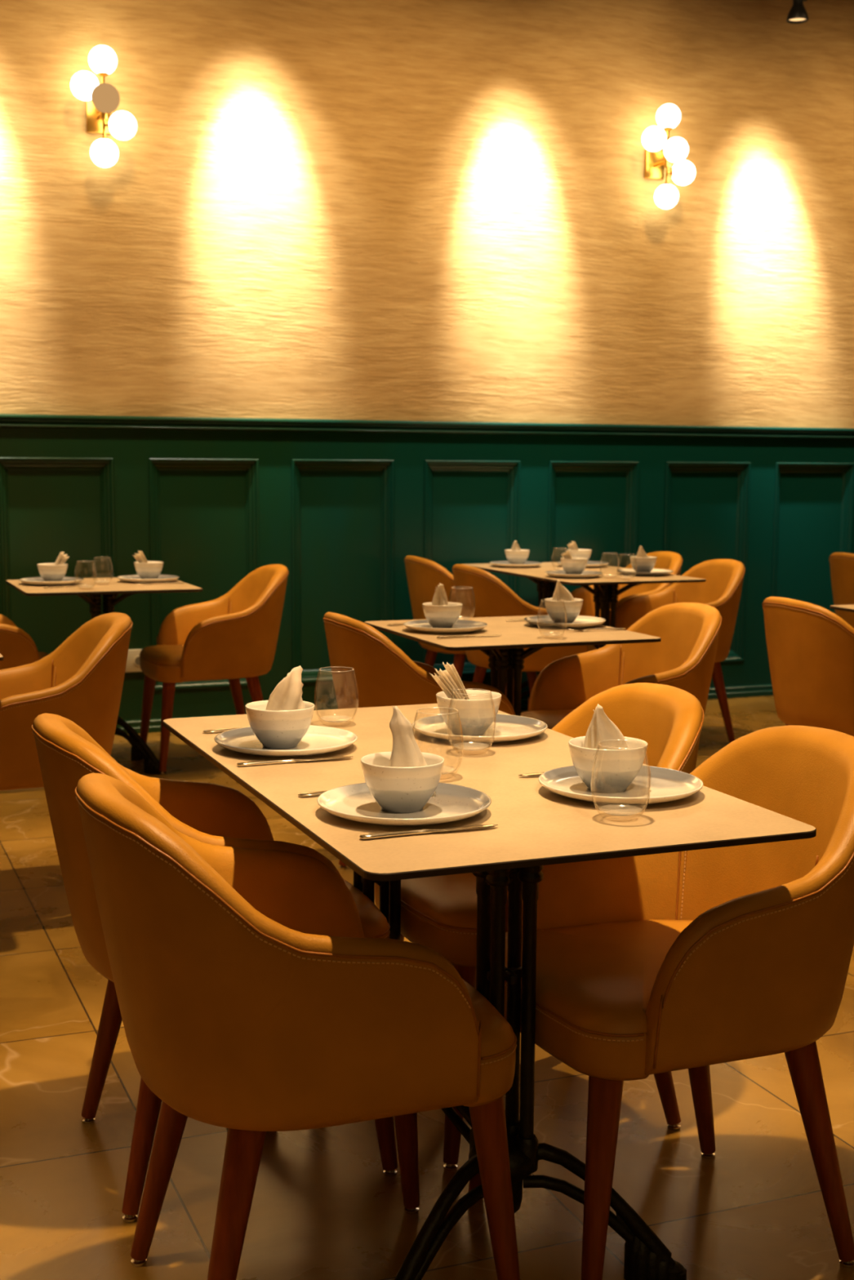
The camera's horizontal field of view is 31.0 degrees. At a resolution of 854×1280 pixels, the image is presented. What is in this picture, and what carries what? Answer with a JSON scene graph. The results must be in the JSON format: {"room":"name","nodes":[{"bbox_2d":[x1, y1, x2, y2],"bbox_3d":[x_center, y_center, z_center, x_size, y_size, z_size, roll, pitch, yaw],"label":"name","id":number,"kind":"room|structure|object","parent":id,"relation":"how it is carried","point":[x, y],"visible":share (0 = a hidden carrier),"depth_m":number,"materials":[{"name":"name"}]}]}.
{"room":"restaurant","nodes":[
{"label":"restaurant","id":0,"kind":"room"},
{"bbox_2d":[0,0,853,428],"bbox_3d":[-0.117,-1.647,7.404,12.000,4.050,0.120,-2,7,-22],"label":"wall","id":1,"kind":"structure","parent":0,"point":[374,210],"depth_m":7.34,"materials":[{"name":"paint"}]},
{"bbox_2d":[71,44,137,167],"bbox_3d":[-1.391,-2.289,6.600,0.272,0.505,0.245,5,8,31],"label":"wall sconce","id":2,"kind":"object","parent":1,"relation":"attached to","point":[101,100],"visible":1,"depth_m":6.56,"materials":[{"name":"white glass"}]},
{"bbox_2d":[0,427,853,719],"bbox_3d":[-0.095,-0.322,7.481,11.800,1.400,0.040,-2,7,-22],"label":"wainscoting","id":3,"kind":"structure","parent":1,"relation":"attached to","point":[344,513],"depth_m":7.39,"materials":[{"name":"green paint"}]},
{"bbox_2d":[124,648,142,672],"bbox_3d":[-1.345,0.092,7.021,0.076,0.105,0.052,-2,7,-22],"label":"wall socket","id":4,"kind":"object","parent":3,"relation":"attached to","point":[133,664],"visible":0.17,"depth_m":7.00,"materials":[{"name":"beige plastic"}]},
{"bbox_2d":[0,413,853,439],"bbox_3d":[-0.086,-1.022,7.388,11.800,0.062,0.074,-2,7,-22],"label":"trim","id":5,"kind":"structure","parent":1,"relation":"attached to","point":[6,420],"depth_m":7.36,"materials":[{"name":"green paint"}]},
{"bbox_2d":[115,684,773,733],"bbox_3d":[-0.090,0.347,7.538,11.800,0.060,0.032,-2,7,-22],"label":"baseboard","id":6,"kind":"structure","parent":1,"relation":"attached to","point":[762,690],"depth_m":8.19,"materials":[{"name":"green paint"}]},
{"bbox_2d":[641,103,695,208],"bbox_3d":[1.189,-2.399,7.631,0.272,0.505,0.245,5,8,31],"label":"wall sconce","id":7,"kind":"object","parent":1,"relation":"attached to","point":[654,138],"visible":1,"depth_m":7.59,"materials":[{"name":"white glass"}]},
{"bbox_2d":[0,695,853,1279],"bbox_3d":[1.755,0.977,2.986,12.000,0.100,10.175,-2,7,-22],"label":"floor","id":8,"kind":"structure","parent":0,"point":[324,1206],"depth_m":2.76,"materials":[{"name":"beige tile"}]},
{"bbox_2d":[0,653,4,661],"bbox_3d":[-1.514,0.390,4.135,0.672,0.750,0.705,-2,7,-22],"label":"dining table","id":9,"kind":"object","parent":8,"relation":"on","point":[1,655],"visible":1,"depth_m":3.90,"materials":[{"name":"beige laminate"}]},
{"bbox_2d":[0,613,48,670],"bbox_3d":[-1.737,0.136,6.000,0.597,0.814,0.533,-2,7,-22],"label":"armchair","id":10,"kind":"object","parent":8,"relation":"on","point":[17,647],"visible":0.39,"depth_m":5.79,"materials":[{"name":"orange leather"}]},
{"bbox_2d":[0,612,133,791],"bbox_3d":[-1.126,0.339,4.318,0.597,0.814,0.533,-2,7,-22],"label":"armchair","id":11,"kind":"object","parent":8,"relation":"on","point":[81,682],"visible":0.78,"depth_m":4.16,"materials":[{"name":"orange leather"}]},
{"bbox_2d":[5,577,202,774],"bbox_3d":[-1.303,0.149,6.189,0.672,0.750,0.665,-2,7,-22],"label":"dining table","id":12,"kind":"object","parent":8,"relation":"on","point":[140,749],"visible":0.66,"depth_m":6.11,"materials":[{"name":"beige laminate"}]},
{"bbox_2d":[19,576,84,586],"bbox_3d":[-1.496,-0.233,6.129,0.251,0.020,0.251,-6,9,-44],"label":"dinner plate","id":13,"kind":"object","parent":12,"relation":"on","point":[66,580],"visible":0.91,"depth_m":6.06,"materials":[{"name":"white ceramic"}]},
{"bbox_2d":[37,563,67,581],"bbox_3d":[-1.491,-0.267,6.127,0.120,0.072,0.120,-2,7,-22],"label":"bowl","id":14,"kind":"object","parent":13,"relation":"on","point":[48,571],"visible":0.8,"depth_m":6.09,"materials":[{"name":"white ceramic"}]},
{"bbox_2d":[54,551,69,564],"bbox_3d":[-1.466,-0.304,6.136,0.075,0.098,0.032,-3,8,-27],"label":"paper napkin","id":15,"kind":"object","parent":14,"relation":"in","point":[61,559],"visible":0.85,"depth_m":6.13,"materials":[{"name":"white paper"}]},
{"bbox_2d":[44,585,86,588],"bbox_3d":[-1.397,-0.208,5.983,0.202,0.007,0.018,-6,9,-42],"label":"table knife","id":16,"kind":"object","parent":12,"relation":"on","point":[65,586],"visible":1,"depth_m":5.96,"materials":[{"name":"silver metal"}]},
{"bbox_2d":[91,556,113,584],"bbox_3d":[-1.293,-0.276,6.130,0.086,0.108,0.086,-2,7,-22],"label":"drinking glass","id":17,"kind":"object","parent":12,"relation":"on","point":[110,557],"visible":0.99,"depth_m":6.13,"materials":[{"name":"clear glass"}]},
{"bbox_2d":[117,574,179,583],"bbox_3d":[-1.138,-0.249,6.283,0.251,0.020,0.251,-6,9,-44],"label":"dinner plate","id":18,"kind":"object","parent":12,"relation":"on","point":[130,578],"visible":0.92,"depth_m":6.22,"materials":[{"name":"white ceramic"}]},
{"bbox_2d":[133,560,163,578],"bbox_3d":[-1.135,-0.282,6.280,0.120,0.072,0.120,-2,7,-22],"label":"bowl","id":19,"kind":"object","parent":18,"relation":"on","point":[153,569],"visible":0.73,"depth_m":6.24,"materials":[{"name":"white ceramic"}]},
{"bbox_2d":[133,551,147,563],"bbox_3d":[-1.157,-0.316,6.258,0.075,0.098,0.032,-5,9,-39],"label":"paper napkin","id":20,"kind":"object","parent":19,"relation":"in","point":[140,557],"visible":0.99,"depth_m":6.24,"materials":[{"name":"white paper"}]},
{"bbox_2d":[135,582,184,584],"bbox_3d":[-1.066,-0.226,6.147,0.196,0.007,0.024,-2,7,-22],"label":"fork","id":21,"kind":"object","parent":12,"relation":"on","point":[135,583],"visible":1,"depth_m":6.14,"materials":[{"name":"silver metal"}]},
{"bbox_2d":[139,564,288,774],"bbox_3d":[-0.873,0.099,6.372,0.597,0.814,0.533,-2,7,-22],"label":"armchair","id":22,"kind":"object","parent":8,"relation":"on","point":[233,636],"visible":0.94,"depth_m":6.19,"materials":[{"name":"orange leather"}]},
{"bbox_2d":[31,713,397,1222],"bbox_3d":[-0.392,0.528,2.760,0.597,0.814,0.533,-2,7,-22],"label":"armchair","id":23,"kind":"object","parent":8,"relation":"on","point":[210,813],"visible":0.45,"depth_m":2.59,"materials":[{"name":"orange leather"}]},
{"bbox_2d":[75,773,519,1279],"bbox_3d":[-0.200,0.590,2.248,0.597,0.814,0.533,-2,7,-22],"label":"armchair","id":24,"kind":"object","parent":8,"relation":"on","point":[254,998],"visible":1,"depth_m":2.02,"materials":[{"name":"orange leather"}]},
{"bbox_2d":[322,612,515,869],"bbox_3d":[-0.008,0.317,4.578,0.597,0.814,0.533,-2,7,-22],"label":"armchair","id":25,"kind":"object","parent":8,"relation":"on","point":[385,676],"visible":0.42,"depth_m":4.32,"materials":[{"name":"orange leather"}]},
{"bbox_2d":[404,555,536,694],"bbox_3d":[0.192,0.006,7.227,0.597,0.814,0.533,-2,7,-22],"label":"armchair","id":26,"kind":"object","parent":8,"relation":"on","point":[424,575],"visible":0.34,"depth_m":7.02,"materials":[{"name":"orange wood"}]},
{"bbox_2d":[162,703,816,1279],"bbox_3d":[0.013,0.581,2.607,0.669,0.750,1.208,-2,7,-22],"label":"dining table","id":27,"kind":"object","parent":8,"relation":"on","point":[537,827],"visible":0.5,"depth_m":2.31,"materials":[{"name":"beige laminate"}]},
{"bbox_2d":[202,726,248,733],"bbox_3d":[-0.323,0.164,2.877,0.196,0.007,0.024,-2,7,-22],"label":"fork","id":28,"kind":"object","parent":27,"relation":"on","point":[224,729],"visible":0.3,"depth_m":2.85,"materials":[{"name":"silver metal"}]},
{"bbox_2d":[213,724,357,757],"bbox_3d":[-0.247,0.180,2.700,0.251,0.020,0.251,6,8,37],"label":"dinner plate","id":29,"kind":"object","parent":27,"relation":"on","point":[317,740],"visible":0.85,"depth_m":2.70,"materials":[{"name":"white ceramic"}]},
{"bbox_2d":[244,700,314,749],"bbox_3d":[-0.256,0.149,2.675,0.120,0.072,0.120,-2,7,-22],"label":"bowl","id":30,"kind":"object","parent":29,"relation":"on","point":[274,729],"visible":0.97,"depth_m":2.63,"materials":[{"name":"white ceramic"}]},
{"bbox_2d":[266,665,305,710],"bbox_3d":[-0.251,0.107,2.673,0.076,0.122,0.042,-4,8,-36],"label":"paper napkin","id":31,"kind":"object","parent":30,"relation":"in","point":[286,695],"visible":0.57,"depth_m":2.66,"materials":[{"name":"white fabric"}]},
{"bbox_2d":[236,755,353,766],"bbox_3d":[-0.219,0.202,2.574,0.202,0.007,0.018,-2,7,-22],"label":"table knife","id":32,"kind":"object","parent":27,"relation":"on","point":[286,761],"visible":1,"depth_m":2.56,"materials":[{"name":"silver metal"}]},
{"bbox_2d":[297,790,327,796],"bbox_3d":[-0.102,0.228,2.348,0.196,0.007,0.024,-2,7,-22],"label":"fork","id":33,"kind":"object","parent":27,"relation":"on","point":[317,793],"visible":0.21,"depth_m":2.31,"materials":[{"name":"silver metal"}]},
{"bbox_2d":[314,666,359,726],"bbox_3d":[-0.173,0.109,2.936,0.086,0.108,0.086,-2,7,-22],"label":"drinking glass","id":34,"kind":"object","parent":27,"relation":"on","point":[339,666],"visible":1,"depth_m":2.93,"materials":[{"name":"clear glass"}]},
{"bbox_2d":[316,782,491,826],"bbox_3d":[-0.033,0.239,2.216,0.251,0.020,0.251,-2,7,-22],"label":"dinner plate","id":35,"kind":"object","parent":27,"relation":"on","point":[355,802],"visible":0.84,"depth_m":2.21,"materials":[{"name":"white ceramic"}]},
{"bbox_2d":[360,751,444,813],"bbox_3d":[-0.035,0.206,2.203,0.120,0.072,0.120,-2,7,-22],"label":"bowl","id":36,"kind":"object","parent":35,"relation":"on","point":[395,789],"visible":0.96,"depth_m":2.16,"materials":[{"name":"white ceramic"}]},
{"bbox_2d":[388,706,436,797],"bbox_3d":[-0.022,0.162,2.200,0.086,0.138,0.048,-3,8,-27],"label":"paper napkin","id":37,"kind":"object","parent":36,"relation":"in","point":[406,752],"visible":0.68,"depth_m":2.19,"materials":[{"name":"white fabric"}]},
{"bbox_2d":[359,824,497,839],"bbox_3d":[0.004,0.260,2.093,0.202,0.007,0.018,-2,7,-22],"label":"table knife","id":38,"kind":"object","parent":27,"relation":"on","point":[424,831],"visible":1,"depth_m":2.08,"materials":[{"name":"silver metal"}]},
{"bbox_2d":[412,706,463,779],"bbox_3d":[0.016,0.166,2.460,0.086,0.108,0.086,-2,7,-22],"label":"drinking glass","id":39,"kind":"object","parent":27,"relation":"on","point":[429,707],"visible":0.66,"depth_m":2.46,"materials":[{"name":"clear glass"}]},
{"bbox_2d":[446,688,496,755],"bbox_3d":[0.077,0.142,2.665,0.086,0.108,0.086,-2,7,-22],"label":"drinking glass","id":40,"kind":"object","parent":27,"relation":"on","point":[468,688],"visible":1,"depth_m":2.66,"materials":[{"name":"clear glass"}]},
{"bbox_2d":[411,713,547,743],"bbox_3d":[0.097,0.166,2.843,0.251,0.020,0.251,-4,8,-33],"label":"dinner plate","id":41,"kind":"object","parent":27,"relation":"on","point":[508,728],"visible":0.79,"depth_m":2.85,"materials":[{"name":"white ceramic"}]},
{"bbox_2d":[435,689,501,736],"bbox_3d":[0.076,0.135,2.810,0.120,0.072,0.120,-2,7,-22],"label":"bowl","id":42,"kind":"object","parent":41,"relation":"on","point":[476,713],"visible":0.92,"depth_m":2.77,"materials":[{"name":"white ceramic"}]},
{"bbox_2d":[429,662,470,699],"bbox_3d":[0.049,0.094,2.790,0.083,0.109,0.036,-3,8,-27],"label":"paper napkin","id":43,"kind":"object","parent":42,"relation":"in","point":[449,680],"visible":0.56,"depth_m":2.78,"materials":[{"name":"white paper"}]},
{"bbox_2d":[518,772,543,776],"bbox_3d":[0.241,0.213,2.503,0.202,0.007,0.018,-2,7,-22],"label":"table knife","id":44,"kind":"object","parent":27,"relation":"on","point":[537,773],"visible":0.26,"depth_m":2.47,"materials":[{"name":"silver metal"}]},
{"bbox_2d":[537,765,703,804],"bbox_3d":[0.296,0.224,2.357,0.251,0.020,0.251,6,9,39],"label":"dinner plate","id":45,"kind":"object","parent":27,"relation":"on","point":[667,784],"visible":0.84,"depth_m":2.36,"materials":[{"name":"white ceramic"}]},
{"bbox_2d":[568,736,647,793],"bbox_3d":[0.275,0.192,2.345,0.120,0.072,0.120,-2,7,-22],"label":"bowl","id":46,"kind":"object","parent":45,"relation":"on","point":[614,771],"visible":0.91,"depth_m":2.30,"materials":[{"name":"white ceramic"}]},
{"bbox_2d":[583,703,627,749],"bbox_3d":[0.280,0.152,2.348,0.079,0.117,0.039,-3,8,-28],"label":"paper napkin","id":47,"kind":"object","parent":46,"relation":"in","point":[601,730],"visible":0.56,"depth_m":2.33,"materials":[{"name":"white fabric"}]},
{"bbox_2d":[590,742,651,822],"bbox_3d":[0.276,0.200,2.185,0.086,0.108,0.086,-2,7,-22],"label":"drinking glass","id":48,"kind":"object","parent":27,"relation":"on","point":[620,815],"visible":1,"depth_m":2.18,"materials":[{"name":"clear glass"}]},
{"bbox_2d":[364,614,661,715],"bbox_3d":[0.236,0.341,4.658,0.672,0.750,0.705,-2,7,-22],"label":"dining table","id":49,"kind":"object","parent":8,"relation":"on","point":[505,651],"visible":0.45,"depth_m":4.54,"materials":[{"name":"beige laminate"}]},
{"bbox_2d":[386,623,403,625],"bbox_3d":[-0.030,-0.051,4.720,0.196,0.007,0.024,-2,7,-22],"label":"fork","id":50,"kind":"object","parent":49,"relation":"on","point":[388,624],"visible":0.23,"depth_m":4.69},
{"bbox_2d":[403,619,487,633],"bbox_3d":[0.054,-0.038,4.571,0.251,0.020,0.251,-6,9,-44],"label":"dinner plate","id":51,"kind":"object","parent":49,"relation":"on","point":[461,626],"visible":0.9,"depth_m":4.54,"materials":[{"name":"white ceramic"}]},
{"bbox_2d":[422,602,462,628],"bbox_3d":[0.045,-0.071,4.564,0.120,0.072,0.120,-2,7,-22],"label":"bowl","id":52,"kind":"object","parent":51,"relation":"on","point":[437,616],"visible":0.92,"depth_m":4.52,"materials":[{"name":"white ceramic"}]},
{"bbox_2d":[431,582,448,605],"bbox_3d":[0.044,-0.112,4.568,0.040,0.119,0.080,3,7,22],"label":"paper napkin","id":53,"kind":"object","parent":52,"relation":"in","point":[439,598],"visible":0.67,"depth_m":4.54,"materials":[{"name":"white paper"}]},
{"bbox_2d":[448,586,475,619],"bbox_3d":[0.109,-0.111,4.818,0.086,0.108,0.086,-2,7,-22],"label":"drinking glass","id":54,"kind":"object","parent":49,"relation":"on","point":[456,586],"visible":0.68,"depth_m":4.82,"materials":[{"name":"clear glass"}]},
{"bbox_2d":[436,634,501,638],"bbox_3d":[0.121,-0.011,4.401,0.202,0.007,0.018,-2,7,-22],"label":"table knife","id":55,"kind":"object","parent":49,"relation":"on","point":[459,636],"visible":1,"depth_m":4.39,"materials":[{"name":"silver metal"}]},
{"bbox_2d":[537,599,567,638],"bbox_3d":[0.358,-0.060,4.398,0.086,0.108,0.086,-2,7,-22],"label":"drinking glass","id":56,"kind":"object","parent":49,"relation":"on","point":[542,599],"visible":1,"depth_m":4.39,"materials":[{"name":"clear glass"}]},
{"bbox_2d":[524,615,605,628],"bbox_3d":[0.424,-0.054,4.730,0.251,0.020,0.251,5,8,32],"label":"dinner plate","id":57,"kind":"object","parent":49,"relation":"on","point":[581,621],"visible":0.92,"depth_m":4.69,"materials":[{"name":"white ceramic"}]},
{"bbox_2d":[543,597,582,623],"bbox_3d":[0.420,-0.089,4.735,0.120,0.072,0.120,-2,7,-22],"label":"bowl","id":58,"kind":"object","parent":57,"relation":"on","point":[556,611],"visible":0.94,"depth_m":4.69,"materials":[{"name":"white ceramic"}]},
{"bbox_2d":[551,578,574,600],"bbox_3d":[0.427,-0.129,4.737,0.080,0.119,0.040,-2,7,-16],"label":"paper napkin","id":59,"kind":"object","parent":58,"relation":"in","point":[561,593],"visible":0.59,"depth_m":4.72,"materials":[{"name":"white paper"}]},
{"bbox_2d":[565,627,626,631],"bbox_3d":[0.506,-0.032,4.592,0.196,0.007,0.024,-2,7,-22],"label":"table knife","id":60,"kind":"object","parent":49,"relation":"on","point":[608,628],"visible":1,"depth_m":4.59,"materials":[{"name":"silver metal"}]},
{"bbox_2d":[452,564,596,696],"bbox_3d":[0.407,0.073,6.670,0.597,0.814,0.533,-2,7,-22],"label":"armchair","id":61,"kind":"object","parent":8,"relation":"on","point":[493,597],"visible":0.45,"depth_m":6.43,"materials":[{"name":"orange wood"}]},
{"bbox_2d":[374,682,703,1171],"bbox_3d":[0.222,0.506,2.986,0.597,0.814,0.533,-2,7,-22],"label":"armchair","id":62,"kind":"object","parent":8,"relation":"on","point":[438,913],"visible":0.3,"depth_m":2.86,"materials":[{"name":"orange leather"}]},
{"bbox_2d":[462,561,706,697],"bbox_3d":[0.681,0.057,7.094,0.655,0.750,1.200,-2,7,-22],"label":"dining table","id":63,"kind":"object","parent":8,"relation":"on","point":[605,591],"visible":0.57,"depth_m":6.79,"materials":[{"name":"beige laminate"}]},
{"bbox_2d":[489,560,542,568],"bbox_3d":[0.423,-0.359,7.314,0.251,0.020,0.251,-6,9,-44],"label":"dinner plate","id":64,"kind":"object","parent":63,"relation":"on","point":[527,564],"visible":0.94,"depth_m":7.24,"materials":[{"name":"white ceramic"}]},
{"bbox_2d":[504,549,529,564],"bbox_3d":[0.428,-0.393,7.312,0.120,0.072,0.120,-2,7,-22],"label":"bowl","id":65,"kind":"object","parent":64,"relation":"on","point":[513,557],"visible":0.78,"depth_m":7.27,"materials":[{"name":"white ceramic"}]},
{"bbox_2d":[511,540,520,550],"bbox_3d":[0.430,-0.424,7.316,0.035,0.105,0.071,6,9,39],"label":"paper napkin","id":66,"kind":"object","parent":65,"relation":"in","point":[515,546],"visible":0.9,"depth_m":7.29,"materials":[{"name":"white paper"}]},
{"bbox_2d":[545,570,602,578],"bbox_3d":[0.640,-0.285,6.700,0.251,0.020,0.251,-6,9,-44],"label":"dinner plate","id":67,"kind":"object","parent":63,"relation":"on","point":[559,574],"visible":0.91,"depth_m":6.63,"materials":[{"name":"white ceramic"}]},
{"bbox_2d":[560,557,587,574],"bbox_3d":[0.642,-0.321,6.718,0.120,0.072,0.120,-2,7,-22],"label":"bowl","id":68,"kind":"object","parent":67,"relation":"on","point":[575,566],"visible":0.9,"depth_m":6.68,"materials":[{"name":"white ceramic"}]},
{"bbox_2d":[561,550,572,559],"bbox_3d":[0.619,-0.348,6.705,0.066,0.087,0.029,-2,7,-22],"label":"paper napkin","id":69,"kind":"object","parent":68,"relation":"in","point":[566,555],"visible":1,"depth_m":6.69,"materials":[{"name":"white paper"}]},
{"bbox_2d":[556,560,608,568],"bbox_3d":[0.745,-0.360,7.346,0.251,0.020,0.251,-6,9,-44],"label":"dinner plate","id":70,"kind":"object","parent":63,"relation":"on","point":[590,564],"visible":0.56,"depth_m":7.30,"materials":[{"name":"white ceramic"}]},
{"bbox_2d":[566,548,591,561],"bbox_3d":[0.729,-0.397,7.368,0.120,0.072,0.120,-2,7,-22],"label":"bowl","id":71,"kind":"object","parent":70,"relation":"on","point":[581,553],"visible":0.48,"depth_m":7.32,"materials":[{"name":"white ceramic"}]},
{"bbox_2d":[567,541,578,550],"bbox_3d":[0.706,-0.427,7.352,0.070,0.092,0.031,-3,8,-27],"label":"paper napkin","id":72,"kind":"object","parent":71,"relation":"in","point":[572,546],"visible":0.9,"depth_m":7.34,"materials":[{"name":"white paper"}]},
{"bbox_2d":[616,568,673,576],"bbox_3d":[0.971,-0.301,6.854,0.251,0.020,0.251,-1,7,-14],"label":"dinner plate","id":73,"kind":"object","parent":63,"relation":"on","point":[628,571],"visible":0.92,"depth_m":6.78,"materials":[{"name":"white ceramic"}]},
{"bbox_2d":[629,555,656,572],"bbox_3d":[0.962,-0.334,6.846,0.120,0.072,0.120,-2,7,-22],"label":"bowl","id":74,"kind":"object","parent":73,"relation":"on","point":[642,564],"visible":0.77,"depth_m":6.80,"materials":[{"name":"white ceramic"}]},
{"bbox_2d":[635,545,648,557],"bbox_3d":[0.966,-0.367,6.849,0.073,0.108,0.036,-4,8,-33],"label":"paper napkin","id":75,"kind":"object","parent":74,"relation":"in","point":[641,553],"visible":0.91,"depth_m":6.83,"materials":[{"name":"white paper"}]},
{"bbox_2d":[520,602,721,729],"bbox_3d":[0.595,0.299,4.760,0.597,0.814,0.533,-2,7,-22],"label":"armchair","id":76,"kind":"object","parent":8,"relation":"on","point":[684,657],"visible":0.39,"depth_m":4.89,"materials":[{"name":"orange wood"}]},
{"bbox_2d":[570,551,682,645],"bbox_3d":[0.931,-0.021,7.495,0.597,0.814,0.533,-2,7,-22],"label":"armchair","id":77,"kind":"object","parent":8,"relation":"on","point":[667,560],"visible":0.13,"depth_m":7.58,"materials":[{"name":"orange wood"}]},
{"bbox_2d":[468,724,853,1279],"bbox_3d":[0.417,0.565,2.495,0.597,0.814,0.533,-2,7,-22],"label":"armchair","id":78,"kind":"object","parent":8,"relation":"on","point":[694,960],"visible":0.75,"depth_m":2.32,"materials":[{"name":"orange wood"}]},
{"bbox_2d":[609,559,745,742],"bbox_3d":[1.115,0.047,6.932,0.597,0.814,0.533,-2,7,-22],"label":"armchair","id":79,"kind":"object","parent":8,"relation":"on","point":[722,588],"visible":0.38,"depth_m":6.98,"materials":[{"name":"orange leather"}]},
{"bbox_2d":[762,596,853,736],"bbox_3d":[1.427,0.255,5.189,0.597,0.814,0.533,-2,7,-22],"label":"armchair","id":80,"kind":"object","parent":8,"relation":"on","point":[810,647],"visible":0.89,"depth_m":4.97,"materials":[{"name":"orange leather"}]},
{"bbox_2d":[828,552,853,628],"bbox_3d":[2.312,-0.037,7.716,0.597,0.814,0.533,-2,7,-22],"label":"armchair","id":81,"kind":"object","parent":8,"relation":"on","point":[841,564],"visible":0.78,"depth_m":7.60,"materials":[{"name":"orange leather"}]},
{"bbox_2d":[829,604,853,612],"bbox_3d":[1.860,0.276,5.307,0.672,0.750,0.705,-2,7,-22],"label":"dining table","id":82,"kind":"object","parent":8,"relation":"on","point":[842,607],"visible":1,"depth_m":5.41,"materials":[{"name":"beige laminate"}]},
{"bbox_3d":[1.785,-3.145,2.500,12.000,0.100,10.175,-2,7,-22],"label":"ceiling","id":83,"kind":"structure","parent":0,"visible":0},
{"bbox_2d":[786,0,808,23],"bbox_3d":[1.802,-3.341,7.436,0.106,0.665,0.106,-2,7,-22],"label":"ceiling spotlight","id":84,"kind":"object","parent":83,"relation":"hanging from","point":[797,14],"visible":1,"depth_m":7.44,"materials":[{"name":"black paint"}]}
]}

